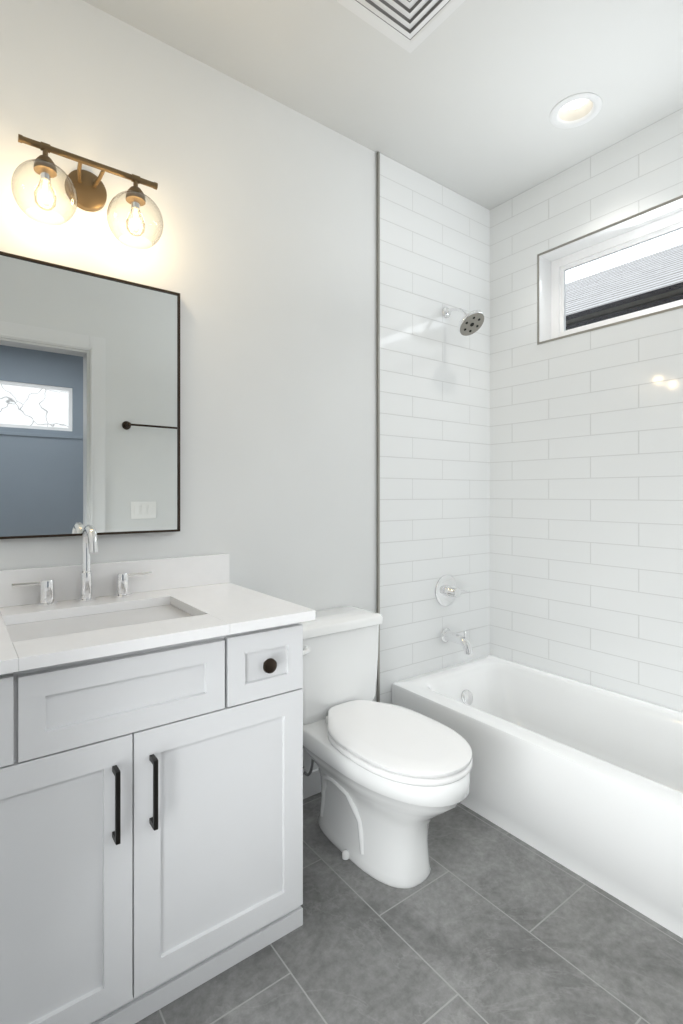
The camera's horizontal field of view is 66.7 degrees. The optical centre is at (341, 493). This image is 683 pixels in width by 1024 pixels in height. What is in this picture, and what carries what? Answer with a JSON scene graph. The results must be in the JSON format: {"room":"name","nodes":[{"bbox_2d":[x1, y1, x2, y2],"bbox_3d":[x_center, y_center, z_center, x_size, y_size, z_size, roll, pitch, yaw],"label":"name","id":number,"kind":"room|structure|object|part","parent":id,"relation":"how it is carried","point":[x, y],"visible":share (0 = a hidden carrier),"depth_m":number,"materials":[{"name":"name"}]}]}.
{"room":"bathroom","nodes":[
{"label":"bathroom","id":0,"kind":"room"},
{"bbox_2d":[0,0,376,771],"bbox_3d":[-0.610,-0.160,1.929,1.855,2.880,0.120,0,0,-37],"label":"wall","id":1,"kind":"structure","parent":0,"point":[260,256],"depth_m":1.99,"materials":[{"name":"white paint"}]},
{"bbox_2d":[11,134,162,248],"bbox_3d":[-0.774,-0.930,1.611,0.426,0.228,0.188,0,0,-37],"label":"sconce","id":2,"kind":"object","parent":1,"relation":"attached to","point":[85,190],"visible":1,"depth_m":1.64,"materials":[{"name":"clear glass"}]},
{"bbox_3d":[-0.872,-0.891,1.527,0.170,0.150,0.170,0,0,-37],"label":"globe","id":3,"kind":"part","parent":2,"relation":"part of","materials":[{"name":"clear glass"}]},
{"bbox_3d":[-0.666,-0.891,1.681,0.170,0.150,0.170,0,0,-37],"label":"globe","id":4,"kind":"part","parent":2,"relation":"part of","materials":[{"name":"clear glass"}]},
{"bbox_2d":[0,251,179,538],"bbox_3d":[-0.826,-0.290,1.673,0.610,0.846,0.028,0,0,-37],"label":"mirror","id":5,"kind":"object","parent":1,"relation":"attached to","point":[89,398],"visible":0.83,"depth_m":1.67,"materials":[{"name":"black mirror"}]},
{"bbox_2d":[303,769,320,798],"bbox_3d":[-0.135,1.230,2.200,0.759,0.100,0.014,0,0,-37],"label":"baseboard","id":6,"kind":"structure","parent":1,"relation":"attached to","point":[311,784],"depth_m":2.20,"materials":[{"name":"white"}]},
{"bbox_2d":[83,0,682,209],"bbox_3d":[0.383,-1.650,1.442,2.860,0.100,2.090,0,0,-37],"label":"ceiling","id":7,"kind":"structure","parent":0,"point":[464,84],"depth_m":1.97,"materials":[{"name":"paint"}]},
{"bbox_2d":[337,0,464,52],"bbox_3d":[0.216,-1.593,1.648,0.330,0.014,0.330,0,0,-37],"label":"ceiling vent","id":8,"kind":"object","parent":7,"relation":"in","point":[409,26],"visible":1,"depth_m":1.73,"materials":[{"name":"white metal"}]},
{"bbox_2d":[550,92,601,128],"bbox_3d":[0.977,-1.642,2.167,0.200,0.098,0.200,0,0,-37],"label":"recessed light","id":9,"kind":"object","parent":7,"relation":"in","point":[575,110],"visible":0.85,"depth_m":2.20,"materials":[{"name":"white"}]},
{"bbox_2d":[135,792,682,1023],"bbox_3d":[0.383,1.305,1.442,2.860,0.050,2.090,0,0,-37],"label":"floor","id":10,"kind":"structure","parent":0,"point":[486,921],"depth_m":1.45,"materials":[{"name":"tile"}]},
{"bbox_2d":[0,525,314,1023],"bbox_3d":[-0.641,0.687,1.444,0.971,1.186,0.612,0,0,-37],"label":"bathroom vanity","id":11,"kind":"object","parent":10,"relation":"on","point":[151,786],"visible":1,"depth_m":1.27,"materials":[{"name":"paint"}]},
{"bbox_2d":[300,606,471,888],"bbox_3d":[0.108,0.890,1.886,0.466,0.779,0.803,0,0,-37],"label":"toilet","id":12,"kind":"object","parent":10,"relation":"on","point":[395,780],"visible":0.85,"depth_m":1.78,"materials":[{"name":"white ceramic"}]},
{"bbox_2d":[392,655,682,937],"bbox_3d":[1.082,1.090,1.965,0.747,0.380,1.824,0,0,-37],"label":"bathtub","id":13,"kind":"object","parent":10,"relation":"on","point":[583,780],"visible":0.96,"depth_m":1.96,"materials":[{"name":"white ceramic"}]},
{"bbox_2d":[380,153,489,703],"bbox_3d":[0.538,-0.160,2.782,1.005,2.880,0.130,0,0,-37],"label":"tiled wall","id":14,"kind":"structure","parent":0,"point":[434,418],"depth_m":2.64,"materials":[{"name":"white tile"}]},
{"bbox_2d":[377,152,379,701],"bbox_3d":[0.172,-0.160,2.431,0.010,2.879,0.012,0,0,-37],"label":"trim","id":15,"kind":"structure","parent":14,"relation":"attached to","point":[378,403],"depth_m":2.43,"materials":[{"name":"silver metal"}]},
{"bbox_2d":[435,575,469,605],"bbox_3d":[0.578,0.502,2.678,0.188,0.164,0.081,0,0,-37],"label":"tub valve","id":16,"kind":"object","parent":14,"relation":"attached to","point":[447,590],"visible":1,"depth_m":2.67,"materials":[{"name":"silver metal"}]},
{"bbox_2d":[441,628,472,654],"bbox_3d":[0.594,0.742,2.636,0.074,0.111,0.169,0,0,-37],"label":"tub spout","id":17,"kind":"object","parent":14,"relation":"attached to","point":[447,635],"visible":1,"depth_m":2.61,"materials":[{"name":"silver metal"}]},
{"bbox_2d":[442,307,484,335],"bbox_3d":[0.611,-0.885,2.614,0.142,0.177,0.223,0,0,-37],"label":"shower head","id":18,"kind":"object","parent":14,"relation":"attached to","point":[470,322],"visible":1,"depth_m":2.57},
{"bbox_2d":[490,108,682,711],"bbox_3d":[1.487,-0.160,2.186,0.160,2.880,1.960,0,0,-37],"label":"wall","id":19,"kind":"structure","parent":0,"point":[586,507],"depth_m":2.47,"materials":[{"name":"tile"}]},
{"bbox_2d":[537,195,682,344],"bbox_3d":[1.427,-1.005,2.223,0.112,0.466,1.236,0,0,-37],"label":"window frame","id":20,"kind":"structure","parent":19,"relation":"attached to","point":[545,259],"depth_m":2.53,"materials":[{"name":"white plastic"}]},
{"bbox_2d":[551,211,682,338],"bbox_3d":[1.490,-1.005,2.270,0.055,0.442,1.212,0,0,-37],"label":"window","id":21,"kind":"structure","parent":19,"relation":"in","point":[560,267],"depth_m":2.53,"materials":[{"name":"clear glass"}]},
{"label":"outside","id":22,"kind":"structure","parent":0,"visible":0},
{"bbox_2d":[566,244,682,329],"bbox_3d":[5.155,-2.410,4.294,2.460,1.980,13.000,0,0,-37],"label":"window glass","id":23,"kind":"structure","parent":22,"point":[661,283],"depth_m":6.04,"materials":[{"name":"clear glass"}]},
{"bbox_2d":[566,229,682,282],"bbox_3d":[8.643,-6.720,7.527,0.001,12.000,26.000,0,0,-37],"label":"sky","id":24,"kind":"structure","parent":22,"point":[676,238],"depth_m":11.00,"materials":[{"name":"white"}]}
]}

